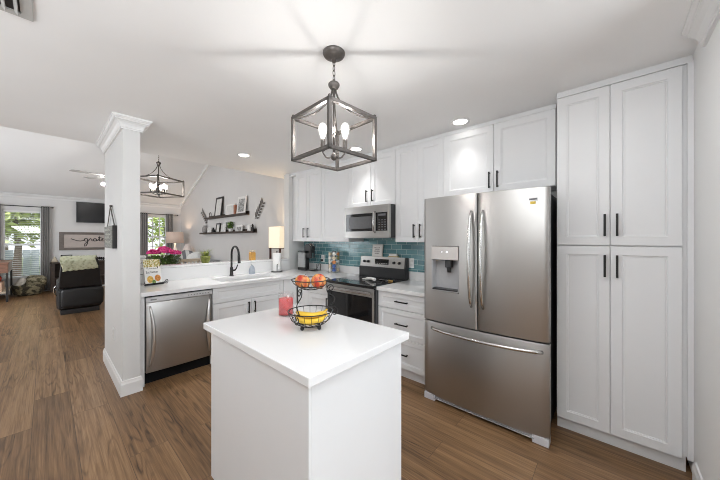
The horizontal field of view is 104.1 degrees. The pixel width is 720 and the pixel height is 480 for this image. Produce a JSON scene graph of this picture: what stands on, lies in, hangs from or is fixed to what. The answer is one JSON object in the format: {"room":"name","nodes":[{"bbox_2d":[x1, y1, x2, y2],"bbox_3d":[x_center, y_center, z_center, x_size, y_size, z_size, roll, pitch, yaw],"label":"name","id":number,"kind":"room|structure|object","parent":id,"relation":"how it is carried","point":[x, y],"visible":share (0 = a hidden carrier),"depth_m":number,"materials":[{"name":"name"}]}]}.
{"room":"kitchen","nodes":[
{"label":"kitchen","id":0,"kind":"room"},
{"bbox_2d":[0,196,180,286],"bbox_3d":[-8.333,0.070,8.188,0.140,2.700,5.690,0,0,42],"label":"wall","id":1,"kind":"structure","parent":0,"point":[63,214],"depth_m":7.97,"materials":[{"name":"paint"}]},
{"bbox_2d":[2,210,40,279],"bbox_3d":[-8.933,0.128,7.451,0.140,1.795,0.770,0,0,42],"label":"window","id":2,"kind":"structure","parent":1,"relation":"in","point":[4,244],"depth_m":7.31,"materials":[{"name":"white glass"}]},
{"bbox_2d":[3,210,40,277],"bbox_3d":[-8.932,0.108,7.450,0.037,1.748,0.654,0,0,42],"label":"window blind","id":3,"kind":"object","parent":2,"relation":"attached to","point":[9,211],"visible":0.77,"depth_m":7.49,"materials":[{"name":"plastic"}]},
{"bbox_2d":[1,204,53,208],"bbox_3d":[-8.942,-0.875,7.312,0.119,0.040,1.320,0,0,42],"label":"curtain rod","id":4,"kind":"object","parent":1,"relation":"attached to","point":[1,204],"visible":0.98,"depth_m":7.41,"materials":[{"name":"black metal"}]},
{"bbox_2d":[0,204,0,294],"bbox_3d":[-9.165,0.242,7.004,0.066,2.295,0.259,0,0,42],"label":"curtain","id":5,"kind":"object","parent":4,"relation":"hanging from","point":[0,204],"visible":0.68,"depth_m":7.09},
{"bbox_2d":[41,206,49,290],"bbox_3d":[-8.573,0.242,7.665,0.068,2.295,0.164,0,0,42],"label":"curtain","id":6,"kind":"object","parent":4,"relation":"hanging from","point":[45,212],"visible":0.89,"depth_m":7.65,"materials":[{"name":"fabric"}]},
{"bbox_2d":[59,232,104,249],"bbox_3d":[-8.029,0.045,8.396,0.034,0.520,1.315,0,0,42],"label":"framed sign","id":7,"kind":"object","parent":1,"relation":"attached to","point":[67,240],"visible":0.69,"depth_m":8.24,"materials":[{"name":"wood"}]},
{"bbox_2d":[76,202,104,222],"bbox_3d":[-7.859,-0.795,8.536,0.102,0.600,1.080,0,0,42],"label":"television","id":8,"kind":"object","parent":1,"relation":"attached to","point":[86,212],"visible":0.57,"depth_m":8.32,"materials":[{"name":"black plastic"}]},
{"bbox_2d":[0,192,180,208],"bbox_3d":[-8.266,-1.160,8.102,0.075,0.100,5.450,0,0,42],"label":"trim","id":9,"kind":"structure","parent":1,"relation":"attached to","point":[9,194],"depth_m":8.00,"materials":[{"name":"wood"}]},
{"bbox_2d":[148,216,165,257],"bbox_3d":[-6.982,-0.098,9.630,0.140,1.405,0.700,0,0,42],"label":"window","id":10,"kind":"structure","parent":1,"relation":"in","point":[152,226],"depth_m":9.71,"materials":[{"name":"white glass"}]},
{"bbox_3d":[-6.898,-0.860,9.596,0.119,0.040,1.189,0,0,42],"label":"curtain rod","id":11,"kind":"object","parent":1,"relation":"attached to","visible":0},
{"bbox_2d":[140,212,147,259],"bbox_3d":[-7.132,0.250,9.275,0.068,2.280,0.214,0,0,42],"label":"curtain","id":12,"kind":"object","parent":11,"relation":"hanging from","point":[143,217],"visible":0.61,"depth_m":9.27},
{"bbox_2d":[166,214,172,254],"bbox_3d":[-6.649,0.250,9.815,0.068,2.280,0.204,0,0,42],"label":"curtain","id":13,"kind":"object","parent":11,"relation":"hanging from","point":[169,217],"visible":0.41,"depth_m":9.80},
{"bbox_2d":[0,126,206,205],"bbox_3d":[-5.654,-1.944,5.798,7.340,1.588,5.700,0,0,42],"label":"ceiling","id":14,"kind":"structure","parent":0,"point":[30,162],"depth_m":7.12,"materials":[{"name":"paint"}]},
{"bbox_2d":[69,169,148,185],"bbox_3d":[-5.712,-1.831,6.459,1.310,1.191,1.362,0,0,42],"label":"ceiling fan","id":15,"kind":"object","parent":14,"relation":"hanging from","point":[72,170],"visible":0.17,"depth_m":6.34,"materials":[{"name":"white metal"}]},
{"bbox_2d":[140,155,183,197],"bbox_3d":[-3.205,-1.147,4.472,0.495,0.894,0.495,0,0,11],"label":"pendant lantern","id":16,"kind":"object","parent":14,"relation":"hanging from","point":[158,188],"visible":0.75,"depth_m":4.47,"materials":[{"name":"brown metal"}]},
{"bbox_2d":[105,129,139,380],"bbox_3d":[-2.540,0.155,2.980,1.160,2.530,0.130,0,0,42],"label":"wall pillar","id":17,"kind":"structure","parent":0,"point":[122,158],"depth_m":2.63,"materials":[{"name":"paint"}]},
{"bbox_2d":[104,205,116,248],"bbox_3d":[-2.580,-0.136,2.901,0.525,0.448,0.040,0,0,42],"label":"plaque","id":18,"kind":"object","parent":17,"relation":"attached to","point":[110,232],"visible":1,"depth_m":2.79,"materials":[{"name":"black metal"}]},
{"bbox_2d":[103,348,142,397],"bbox_3d":[-2.534,1.351,2.975,1.176,0.138,0.162,0,0,42],"label":"baseboard","id":19,"kind":"structure","parent":17,"relation":"attached to","point":[133,385],"depth_m":2.62,"materials":[{"name":"wood"}]},
{"bbox_2d":[96,111,152,153],"bbox_3d":[-2.511,-1.058,2.954,1.238,0.105,0.286,0,0,42],"label":"trim","id":20,"kind":"structure","parent":17,"relation":"attached to","point":[116,122],"depth_m":2.62,"materials":[{"name":"wood"}]},
{"bbox_2d":[181,165,283,261],"bbox_3d":[-3.718,-0.609,7.782,7.480,4.058,0.140,0,0,42],"label":"wall","id":21,"kind":"structure","parent":0,"point":[216,182],"depth_m":7.30,"materials":[{"name":"paint"}]},
{"bbox_2d":[180,165,209,207],"bbox_3d":[-5.162,-1.879,8.950,3.570,1.518,0.045,0,0,42],"label":"trim","id":22,"kind":"structure","parent":21,"relation":"attached to","point":[206,166],"depth_m":9.10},
{"bbox_2d":[205,211,248,219],"bbox_3d":[-3.615,-0.641,7.515,2.490,0.097,0.119,0,0,42],"label":"ledge","id":23,"kind":"object","parent":21,"relation":"attached to","point":[246,212],"visible":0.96,"depth_m":7.27,"materials":[{"name":"brown wood"}]},
{"bbox_2d":[214,196,223,216],"bbox_3d":[-3.920,-0.896,7.796,0.460,0.560,0.082,0,0,42],"label":"picture frame","id":24,"kind":"object","parent":23,"relation":"on","point":[219,201],"visible":0.84,"depth_m":7.78,"materials":[{"name":"wood"}]},
{"bbox_2d":[215,199,221,215],"bbox_3d":[-3.920,-0.896,7.796,0.360,0.460,0.055,0,0,42],"label":"picture","id":25,"kind":"object","parent":24,"relation":"attached to","point":[218,206],"depth_m":7.79,"materials":[{"name":"paper"}]},
{"bbox_2d":[225,203,234,214],"bbox_3d":[-3.363,-0.766,7.279,0.480,0.300,0.053,0,0,42],"label":"picture frame","id":26,"kind":"object","parent":23,"relation":"on","point":[229,208],"visible":0.74,"depth_m":7.30,"materials":[{"name":"paper"}]},
{"bbox_2d":[226,205,232,214],"bbox_3d":[-3.363,-0.766,7.279,0.400,0.220,0.028,0,0,42],"label":"picture","id":27,"kind":"object","parent":26,"relation":"attached to","point":[229,208],"depth_m":7.31,"materials":[{"name":"paper"}]},
{"bbox_2d":[236,195,246,213],"bbox_3d":[-2.896,-0.836,6.871,0.440,0.440,0.068,0,0,42],"label":"picture frame","id":28,"kind":"object","parent":23,"relation":"on","point":[241,204],"visible":0.86,"depth_m":6.86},
{"bbox_2d":[238,198,244,211],"bbox_3d":[-2.896,-0.836,6.871,0.320,0.320,0.039,0,0,42],"label":"picture","id":29,"kind":"object","parent":28,"relation":"attached to","point":[241,201],"depth_m":6.87},
{"bbox_2d":[199,228,256,233],"bbox_3d":[-3.648,-0.206,7.545,3.300,0.097,0.119,0,0,42],"label":"ledge","id":30,"kind":"object","parent":21,"relation":"attached to","point":[255,229],"visible":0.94,"depth_m":7.15,"materials":[{"name":"brown wood"}]},
{"bbox_2d":[225,221,234,230],"bbox_3d":[-3.384,-0.335,7.260,0.411,0.309,0.177,0,0,42],"label":"potted fern","id":31,"kind":"object","parent":30,"relation":"on","point":[229,224],"visible":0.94,"depth_m":7.23,"materials":[{"name":"green plant"}]},
{"bbox_2d":[255,198,264,218],"bbox_3d":[-2.257,-0.712,6.363,0.451,0.469,0.026,0,0,42],"label":"branch","id":32,"kind":"object","parent":21,"relation":"attached to","point":[260,204],"visible":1,"depth_m":6.37,"materials":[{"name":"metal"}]},
{"bbox_2d":[284,174,303,302],"bbox_3d":[-1.032,0.155,5.040,0.140,2.530,0.665,0,0,42],"label":"wall","id":33,"kind":"structure","parent":0,"point":[291,248],"depth_m":4.79,"materials":[{"name":"paint"}]},
{"bbox_2d":[0,286,691,479],"bbox_3d":[-3.005,1.480,3.427,14.450,0.120,5.700,0,0,42],"label":"floor","id":34,"kind":"structure","parent":0,"point":[63,415],"depth_m":2.09,"materials":[{"name":"wood"}]},
{"bbox_2d":[0,260,12,301],"bbox_3d":[-8.759,0.968,6.386,1.230,0.905,1.035,0,0,42],"label":"desk","id":35,"kind":"object","parent":34,"relation":"on","point":[5,265],"visible":0.99,"depth_m":6.36,"materials":[{"name":"red wood"}]},
{"bbox_2d":[0,286,10,293],"bbox_3d":[-8.757,1.205,6.394,1.140,0.030,0.970,0,0,42],"label":"shelf","id":36,"kind":"object","parent":35,"relation":"attached to","point":[9,288],"depth_m":6.43,"materials":[{"name":"brown wood"}]},
{"bbox_2d":[11,283,43,295],"bbox_3d":[-8.472,1.278,7.179,0.456,0.276,0.570,0,0,42],"label":"basket","id":37,"kind":"object","parent":34,"relation":"on","point":[23,290],"visible":0.9,"depth_m":7.04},
{"bbox_2d":[13,278,25,285],"bbox_3d":[-8.535,1.110,7.048,0.266,0.289,0.215,0,0,42],"label":"throw","id":38,"kind":"object","parent":37,"relation":"in","point":[21,281],"visible":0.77,"depth_m":6.99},
{"bbox_2d":[25,275,46,285],"bbox_3d":[-8.385,1.080,7.276,0.314,0.326,0.365,0,0,30],"label":"patterned cushion","id":39,"kind":"object","parent":37,"relation":"in","point":[32,279],"visible":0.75,"depth_m":7.20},
{"bbox_2d":[50,260,104,291],"bbox_3d":[-7.870,1.020,8.264,0.390,0.800,1.680,0,0,42],"label":"console table","id":40,"kind":"object","parent":34,"relation":"on","point":[54,266],"visible":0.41,"depth_m":7.83,"materials":[{"name":"brown wood"}]},
{"bbox_2d":[53,257,103,314],"bbox_3d":[-5.688,0.882,5.672,1.058,1.075,0.692,0,0,42],"label":"recliner","id":41,"kind":"object","parent":34,"relation":"on","point":[77,291],"visible":0.94,"depth_m":5.40,"materials":[{"name":"black leather"}]},
{"bbox_2d":[60,255,97,271],"bbox_3d":[-5.371,0.449,5.377,0.288,0.288,0.520,0,0,42],"label":"throw blanket","id":42,"kind":"object","parent":41,"relation":"on","point":[68,263],"visible":0.99,"depth_m":5.28,"materials":[{"name":"fabric"}]},
{"bbox_2d":[140,297,144,386],"bbox_3d":[-2.354,0.983,2.930,0.702,0.874,0.041,0,0,42],"label":"trim","id":43,"kind":"structure","parent":34,"relation":"on","point":[142,299],"depth_m":2.70,"materials":[{"name":"wood"}]},
{"bbox_2d":[145,289,211,383],"bbox_3d":[-2.092,0.983,3.138,0.738,0.874,0.610,0,0,42],"label":"dishwasher","id":44,"kind":"object","parent":34,"relation":"on","point":[176,340],"visible":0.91,"depth_m":2.90,"materials":[{"name":"silver metal"}]},
{"bbox_2d":[178,258,201,263],"bbox_3d":[-3.239,0.902,5.502,0.465,1.035,0.460,0,0,42],"label":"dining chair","id":45,"kind":"object","parent":34,"relation":"on","point":[194,259],"visible":0.18,"depth_m":5.62,"materials":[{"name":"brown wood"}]},
{"bbox_2d":[210,280,282,363],"bbox_3d":[-1.607,0.983,3.731,0.746,0.874,0.913,0,0,42],"label":"base cabinet","id":46,"kind":"object","parent":34,"relation":"on","point":[230,301],"visible":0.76,"depth_m":3.45,"materials":[{"name":"white wood"}]},
{"bbox_2d":[269,226,283,258],"bbox_3d":[-1.486,0.590,5.403,0.378,1.660,0.378,0,0,42],"label":"floor lamp","id":47,"kind":"object","parent":34,"relation":"on","point":[276,234],"visible":0.38,"depth_m":5.21,"materials":[{"name":"beige fabric"}]},
{"bbox_2d":[283,279,296,303],"bbox_3d":[-0.983,0.983,3.934,0.021,0.874,0.218,0,0,42],"label":"base cabinet","id":48,"kind":"object","parent":34,"relation":"on","point":[289,289],"visible":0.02,"depth_m":3.93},
{"bbox_2d":[211,333,400,479],"bbox_3d":[-0.319,0.983,1.609,0.932,0.875,0.660,0,0,42],"label":"base cabinet","id":49,"kind":"object","parent":34,"relation":"on","point":[266,424],"visible":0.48,"depth_m":1.29,"materials":[{"name":"white wood"}]},
{"bbox_2d":[203,304,408,387],"bbox_3d":[-0.342,0.525,1.621,1.028,0.038,0.684,0,0,42],"label":"countertop","id":50,"kind":"structure","parent":49,"relation":"on","point":[309,357],"depth_m":1.41,"materials":[{"name":"white stone"}]},
{"bbox_2d":[279,297,292,315],"bbox_3d":[-0.496,0.430,1.883,0.103,0.152,0.103,0,0,42],"label":"jar candle","id":51,"kind":"object","parent":50,"relation":"on","point":[285,303],"visible":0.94,"depth_m":1.84,"materials":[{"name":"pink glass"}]},
{"bbox_2d":[287,276,337,330],"bbox_3d":[-0.282,0.366,1.614,0.259,0.279,0.312,0,0,42],"label":"fruit basket","id":52,"kind":"object","parent":50,"relation":"on","point":[302,327],"visible":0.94,"depth_m":1.55,"materials":[{"name":"black metal"}]},
{"bbox_2d":[295,274,309,286],"bbox_3d":[-0.328,0.235,1.601,0.086,0.080,0.086,0,0,6],"label":"apple","id":53,"kind":"object","parent":52,"relation":"in","point":[302,278],"visible":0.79,"depth_m":1.57,"materials":[{"name":"red food"}]},
{"bbox_2d":[287,305,332,327],"bbox_3d":[-0.283,0.446,1.614,0.260,0.082,0.260,0,0,42],"label":"bowl","id":54,"kind":"object","parent":52,"relation":"on","point":[299,324],"depth_m":1.56,"materials":[{"name":"black metal"}]},
{"bbox_2d":[291,276,329,289],"bbox_3d":[-0.283,0.255,1.614,0.222,0.058,0.222,0,0,42],"label":"fruit basket","id":55,"kind":"object","parent":52,"relation":"on","point":[304,288],"depth_m":1.56,"materials":[{"name":"black metal"}]},
{"bbox_2d":[296,314,327,324],"bbox_3d":[-0.268,0.448,1.565,0.184,0.047,0.056,0,0,-13],"label":"banana","id":56,"kind":"object","parent":52,"relation":"in","point":[307,321],"visible":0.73,"depth_m":1.54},
{"bbox_2d":[311,274,325,287],"bbox_3d":[-0.238,0.239,1.617,0.086,0.084,0.082,0,0,-4],"label":"apple","id":57,"kind":"object","parent":52,"relation":"in","point":[317,277],"visible":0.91,"depth_m":1.59,"materials":[{"name":"red food"}]},
{"label":"banana","id":58,"kind":"object","parent":52,"relation":"in","visible":0},
{"bbox_2d":[296,310,326,317],"bbox_3d":[-0.266,0.420,1.592,0.184,0.045,0.060,0,0,-26],"label":"banana","id":59,"kind":"object","parent":58,"relation":"on","point":[301,313],"visible":0.8,"depth_m":1.57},
{"bbox_2d":[298,280,326,309],"bbox_3d":[-0.436,0.983,4.031,0.706,0.874,0.691,0,0,42],"label":"base cabinet","id":60,"kind":"object","parent":34,"relation":"on","point":[319,296],"visible":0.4,"depth_m":3.78,"materials":[{"name":"white wood"}]},
{"bbox_2d":[140,260,358,296],"bbox_3d":[-1.286,0.447,3.601,1.399,0.196,2.466,0,0,42],"label":"countertop","id":61,"kind":"structure","parent":60,"relation":"on","point":[192,278],"depth_m":3.73,"materials":[{"name":"white stone"}]},
{"bbox_2d":[140,255,145,283],"bbox_3d":[-2.481,0.344,3.187,0.086,0.325,0.084,0,0,42],"label":"canister","id":62,"kind":"object","parent":61,"relation":"on","point":[142,257],"visible":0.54,"depth_m":3.16,"materials":[{"name":"white ceramic"}]},
{"bbox_2d":[144,266,167,285],"bbox_3d":[-2.326,0.405,3.182,0.129,0.201,0.237,0,0,30],"label":"cookbook stand","id":63,"kind":"object","parent":61,"relation":"on","point":[165,281],"visible":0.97,"depth_m":3.14,"materials":[{"name":"black metal"}]},
{"bbox_2d":[142,259,161,283],"bbox_3d":[-2.337,0.363,3.162,0.095,0.279,0.166,0,0,30],"label":"cookbook","id":64,"kind":"object","parent":63,"relation":"on","point":[152,274],"visible":1,"depth_m":3.15,"materials":[{"name":"paper"}]},
{"bbox_2d":[143,259,159,267],"bbox_3d":[-2.351,0.267,3.170,0.024,0.084,0.163,0,0,30],"label":"photo","id":65,"kind":"object","parent":64,"relation":"attached to","point":[150,263],"depth_m":3.17},
{"bbox_2d":[229,246,240,275],"bbox_3d":[-1.696,0.294,3.862,0.252,0.423,0.115,0,0,42],"label":"faucet","id":66,"kind":"object","parent":61,"relation":"on","point":[233,247],"visible":1,"depth_m":3.89,"materials":[{"name":"black metal"}]},
{"bbox_2d":[220,276,272,281],"bbox_3d":[-1.496,0.640,3.794,0.430,0.197,0.900,0,0,42],"label":"sink","id":67,"kind":"object","parent":61,"relation":"in","point":[261,276],"visible":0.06,"depth_m":3.95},
{"bbox_2d":[249,261,254,273],"bbox_3d":[-1.589,0.409,4.133,0.091,0.193,0.091,0,0,15],"label":"soap dispenser","id":68,"kind":"object","parent":61,"relation":"on","point":[251,268],"visible":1,"depth_m":4.10,"materials":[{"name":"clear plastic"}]},
{"bbox_2d":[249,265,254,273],"bbox_3d":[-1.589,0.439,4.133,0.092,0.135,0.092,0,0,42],"label":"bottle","id":69,"kind":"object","parent":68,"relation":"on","point":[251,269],"depth_m":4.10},
{"bbox_2d":[298,243,320,270],"bbox_3d":[-0.843,0.281,4.644,0.360,0.451,0.233,0,0,42],"label":"coffee maker","id":70,"kind":"object","parent":61,"relation":"on","point":[303,256],"visible":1,"depth_m":4.58,"materials":[{"name":"black plastic"}]},
{"bbox_2d":[328,251,339,272],"bbox_3d":[-0.398,0.341,4.309,0.170,0.330,0.170,0,0,42],"label":"rack","id":71,"kind":"object","parent":61,"relation":"on","point":[336,271],"visible":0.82,"depth_m":4.29,"materials":[{"name":"metal"}]},
{"bbox_3d":[-1.300,0.341,4.404,0.180,0.330,0.170,0,0,42],"label":"paper towel holder","id":72,"kind":"object","parent":61,"relation":"on","visible":0},
{"bbox_2d":[273,253,280,270],"bbox_3d":[-1.303,0.353,4.407,0.128,0.280,0.128,0,0,42],"label":"paper towel roll","id":73,"kind":"object","parent":72,"relation":"on","point":[276,256],"visible":0.87,"depth_m":4.36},
{"bbox_2d":[325,256,408,323],"bbox_3d":[0.084,0.824,3.500,0.765,1.192,0.742,0,0,42],"label":"range","id":74,"kind":"object","parent":34,"relation":"on","point":[356,297],"visible":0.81,"depth_m":3.37,"materials":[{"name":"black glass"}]},
{"bbox_2d":[327,275,407,288],"bbox_3d":[0.085,0.511,3.501,0.765,0.027,0.700,0,0,42],"label":"cooktop","id":75,"kind":"object","parent":74,"relation":"in","point":[356,281],"depth_m":3.39,"materials":[{"name":"black glass"}]},
{"bbox_2d":[372,244,382,256],"bbox_3d":[0.241,0.151,3.830,0.176,0.166,0.035,0,0,42],"label":"framed sign","id":76,"kind":"object","parent":74,"relation":"on","point":[377,250],"visible":0.97,"depth_m":3.82,"materials":[{"name":"paper"}]},
{"bbox_2d":[378,290,425,384],"bbox_3d":[0.629,0.983,3.079,0.599,0.874,0.691,0,0,42],"label":"base cabinet","id":77,"kind":"object","parent":34,"relation":"on","point":[403,312],"visible":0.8,"depth_m":2.80,"materials":[{"name":"white wood"}]},
{"bbox_2d":[377,271,423,296],"bbox_3d":[0.633,0.472,3.076,0.609,0.144,0.689,0,0,42],"label":"countertop","id":78,"kind":"structure","parent":77,"relation":"on","point":[414,286],"depth_m":3.02,"materials":[{"name":"white stone"}]},
{"bbox_2d":[424,186,556,447],"bbox_3d":[1.145,0.527,2.459,0.950,1.785,0.848,0,0,42],"label":"refrigerator","id":79,"kind":"object","parent":34,"relation":"on","point":[490,258],"visible":0.99,"depth_m":2.13,"materials":[{"name":"silver metal"}]},
{"bbox_2d":[557,65,686,471],"bbox_3d":[1.872,0.182,2.070,0.646,2.475,0.536,0,0,42],"label":"pantry cabinet","id":80,"kind":"object","parent":34,"relation":"on","point":[622,146],"visible":1,"depth_m":1.86,"materials":[{"name":"white wood"}]},
{"bbox_2d":[557,55,693,98],"bbox_3d":[1.895,-1.083,2.075,0.672,0.052,0.498,0,0,42],"label":"trim","id":81,"kind":"structure","parent":80,"relation":"attached to","point":[682,61],"depth_m":1.86,"materials":[{"name":"wood"}]},
{"bbox_2d":[687,61,693,461],"bbox_3d":[2.135,0.133,1.859,0.025,2.375,0.500,0,0,42],"label":"trim","id":82,"kind":"structure","parent":80,"relation":"attached to","point":[690,66],"depth_m":1.67,"materials":[{"name":"wood"}]},
{"bbox_3d":[-4.822,0.990,8.033,2.000,0.860,0.860,0,0,42],"label":"sofa","id":83,"kind":"object","parent":34,"relation":"on","visible":0},
{"bbox_2d":[177,250,192,263],"bbox_3d":[-5.108,0.575,8.328,0.533,0.528,0.255,0,0,2],"label":"throw pillow","id":84,"kind":"object","parent":83,"relation":"on","point":[185,253],"visible":0.32,"depth_m":8.28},
{"bbox_2d":[187,252,201,262],"bbox_3d":[-4.705,0.590,7.968,0.496,0.494,0.251,0,0,16],"label":"throw pillow","id":85,"kind":"object","parent":83,"relation":"on","point":[193,255],"visible":0.41,"depth_m":7.92,"materials":[{"name":"fabric"}]},
{"bbox_3d":[-3.000,1.040,4.685,0.900,0.760,1.500,0,0,42],"label":"dining table","id":86,"kind":"object","parent":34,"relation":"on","visible":0},
{"bbox_2d":[146,246,181,264],"bbox_3d":[-3.180,0.383,4.572,0.553,0.553,0.551,0,0,-24],"label":"flower arrangement","id":87,"kind":"object","parent":86,"relation":"on","point":[171,259],"visible":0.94,"depth_m":4.51,"materials":[{"name":"pink plant"}]},
{"bbox_3d":[-6.103,1.090,9.300,0.500,0.660,0.520,0,0,42],"label":"side table","id":88,"kind":"object","parent":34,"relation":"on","visible":0},
{"bbox_2d":[166,232,183,250],"bbox_3d":[-6.117,0.255,9.285,0.504,1.010,0.504,0,0,42],"label":"table lamp","id":89,"kind":"object","parent":88,"relation":"on","point":[171,237],"visible":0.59,"depth_m":9.10,"materials":[{"name":"fabric"}]},
{"bbox_2d":[0,0,697,178],"bbox_3d":[-0.289,-1.155,0.997,7.160,0.090,5.700,0,0,42],"label":"ceiling","id":90,"kind":"structure","parent":0,"point":[216,81],"depth_m":1.79,"materials":[{"name":"paint"}]},
{"bbox_2d":[0,0,33,21],"bbox_3d":[-1.658,-1.098,1.147,0.360,0.024,0.418,0,0,42],"label":"ceiling vent","id":91,"kind":"object","parent":90,"relation":"in","point":[20,8],"visible":1,"depth_m":1.34,"materials":[{"name":"metal"}]},
{"bbox_2d":[291,45,376,170],"bbox_3d":[-0.155,-0.788,1.670,0.360,0.644,0.360,0,0,-45],"label":"pendant lantern","id":92,"kind":"object","parent":90,"relation":"hanging from","point":[332,53],"visible":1,"depth_m":1.66,"materials":[{"name":"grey metal"}]},
{"bbox_2d":[349,147,362,150],"bbox_3d":[-0.049,-1.106,3.439,0.176,0.008,0.176,0,0,42],"label":"recessed light","id":93,"kind":"object","parent":90,"relation":"in","point":[350,148],"visible":0.93,"depth_m":3.41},
{"bbox_2d":[450,118,469,125],"bbox_3d":[0.943,-1.106,2.645,0.176,0.008,0.176,0,0,42],"label":"recessed light","id":94,"kind":"object","parent":90,"relation":"in","point":[459,121],"visible":1,"depth_m":2.63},
{"bbox_2d":[320,191,556,279],"bbox_3d":[0.748,0.155,3.531,4.525,2.530,0.140,0,0,42],"label":"wall","id":95,"kind":"structure","parent":0,"point":[554,193],"depth_m":2.54,"materials":[{"name":"paint"}]},
{"bbox_2d":[296,169,322,241],"bbox_3d":[-0.727,-0.515,4.515,0.654,1.090,0.344,0,0,42],"label":"upper cabinet","id":96,"kind":"object","parent":95,"relation":"attached to","point":[309,184],"visible":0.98,"depth_m":4.39,"materials":[{"name":"white wood"}]},
{"bbox_2d":[293,177,295,240],"bbox_3d":[-1.001,-0.515,4.834,0.179,1.090,0.249,0,0,42],"label":"trim","id":97,"kind":"structure","parent":96,"relation":"attached to","point":[294,178],"depth_m":4.76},
{"bbox_2d":[322,162,363,241],"bbox_3d":[-0.270,-0.515,4.106,0.569,1.090,0.344,0,0,42],"label":"upper cabinet","id":98,"kind":"object","parent":95,"relation":"attached to","point":[335,184],"visible":0.44,"depth_m":4.00,"materials":[{"name":"white wood"}]},
{"bbox_2d":[304,238,423,271],"bbox_3d":[0.056,0.180,4.051,2.800,0.440,0.008,0,0,42],"label":"backsplash","id":99,"kind":"structure","parent":95,"relation":"attached to","point":[351,253],"depth_m":4.03,"materials":[{"name":"teal tile"}]},
{"bbox_2d":[409,258,413,267],"bbox_3d":[0.643,0.295,3.515,0.076,0.120,0.008,0,0,42],"label":"wall outlet","id":100,"kind":"object","parent":99,"relation":"attached to","point":[411,260],"visible":1,"depth_m":3.51,"materials":[{"name":"white plastic"}]},
{"bbox_2d":[349,150,395,207],"bbox_3d":[0.225,-0.738,3.663,0.759,0.645,0.344,0,0,42],"label":"upper cabinet","id":101,"kind":"object","parent":95,"relation":"attached to","point":[373,183],"visible":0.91,"depth_m":3.52,"materials":[{"name":"white wood"}]},
{"bbox_2d":[345,204,395,237],"bbox_3d":[0.193,-0.214,3.605,0.724,0.397,0.472,0,0,42],"label":"microwave","id":102,"kind":"object","parent":101,"relation":"attached to","point":[373,221],"visible":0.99,"depth_m":3.40,"materials":[{"name":"silver metal"}]},
{"bbox_2d":[396,137,443,241],"bbox_3d":[0.734,-0.515,3.208,0.604,1.090,0.344,0,0,42],"label":"upper cabinet","id":103,"kind":"object","parent":95,"relation":"attached to","point":[419,167],"visible":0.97,"depth_m":3.12,"materials":[{"name":"white wood"}]},
{"bbox_2d":[289,103,556,176],"bbox_3d":[0.298,-1.085,3.628,3.724,0.047,0.313,0,0,42],"label":"trim","id":104,"kind":"structure","parent":95,"relation":"attached to","point":[553,106],"depth_m":2.84,"materials":[{"name":"wood"}]},
{"bbox_2d":[444,108,556,196],"bbox_3d":[1.315,-0.748,2.688,0.954,0.625,0.344,0,0,42],"label":"upper cabinet","id":105,"kind":"object","parent":95,"relation":"attached to","point":[521,152],"visible":0.95,"depth_m":2.53,"materials":[{"name":"white wood"}]},
{"bbox_2d":[688,19,719,479],"bbox_3d":[1.921,0.155,1.509,0.120,2.530,1.310,0,0,42],"label":"wall","id":106,"kind":"structure","parent":0,"point":[706,59],"depth_m":1.45,"materials":[{"name":"paint"}]},
{"bbox_2d":[692,462,702,479],"bbox_3d":[1.683,1.351,1.345,0.016,0.138,0.750,0,0,42],"label":"baseboard","id":107,"kind":"structure","parent":106,"relation":"attached to","point":[696,475],"depth_m":1.58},
{"bbox_2d":[681,0,719,47],"bbox_3d":[1.584,-1.055,1.286,0.085,0.110,0.530,0,0,42],"label":"trim","id":108,"kind":"structure","parent":106,"relation":"attached to","point":[703,16],"depth_m":1.35,"materials":[{"name":"wood"}]},
{"bbox_3d":[-1.968,0.884,3.994,0.140,1.072,2.143,0,0,42],"label":"wall","id":109,"kind":"structure","parent":0,"visible":0},
{"bbox_2d":[160,258,288,267],"bbox_3d":[-1.976,0.334,4.000,0.190,0.028,2.143,0,0,42],"label":"trim","id":110,"kind":"structure","parent":109,"relation":"on","point":[282,259],"depth_m":3.86,"materials":[{"name":"white stone"}]},
{"bbox_2d":[191,248,213,262],"bbox_3d":[-2.136,0.216,3.859,0.341,0.209,0.276,0,0,-26],"label":"potted grass","id":111,"kind":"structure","parent":110,"relation":"on","point":[205,258],"depth_m":3.81,"materials":[{"name":"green plant"}]},
{"bbox_2d":[200,256,210,262],"bbox_3d":[-2.115,0.273,3.845,0.124,0.095,0.124,0,0,42],"label":"pot","id":112,"kind":"object","parent":111,"relation":"on","point":[204,259],"depth_m":3.80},
{"bbox_2d":[249,250,255,259],"bbox_3d":[-1.664,0.242,4.341,0.080,0.155,0.080,0,0,42],"label":"jar","id":113,"kind":"object","parent":110,"relation":"on","point":[252,254],"visible":0.95,"depth_m":4.31,"materials":[{"name":"orange glass"}]},
{"label":"outside","id":114,"kind":"structure","parent":0,"visible":0},
{"bbox_2d":[22,253,164,275],"bbox_3d":[-19.896,1.645,17.805,29.800,0.050,36.000,0,0,42],"label":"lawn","id":115,"kind":"structure","parent":114,"point":[161,253],"depth_m":28.45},
{"bbox_2d":[5,250,39,276],"bbox_3d":[-14.935,1.045,12.755,0.070,1.150,5.490,0,0,42],"label":"fence","id":116,"kind":"object","parent":115,"relation":"on","point":[29,256],"visible":0.21,"depth_m":12.68,"materials":[{"name":"wood"}]},
{"bbox_2d":[148,217,164,248],"bbox_3d":[-9.476,0.064,13.729,1.978,3.126,1.940,0,0,-19],"label":"tree","id":117,"kind":"object","parent":115,"relation":"on","point":[156,229],"visible":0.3,"depth_m":13.38,"materials":[{"name":"green plant"}]},
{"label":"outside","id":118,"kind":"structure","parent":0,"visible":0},
{"bbox_3d":[-11.801,1.595,9.756,3.000,0.050,7.200,0,0,42],"label":"driveway","id":119,"kind":"object","parent":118,"visible":0},
{"bbox_2d":[5,212,39,275],"bbox_3d":[-12.880,-0.340,10.453,3.618,3.931,3.698,0,0,42],"label":"tree","id":120,"kind":"object","parent":119,"relation":"on","point":[12,227],"visible":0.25,"depth_m":10.42,"materials":[{"name":"green plant"}]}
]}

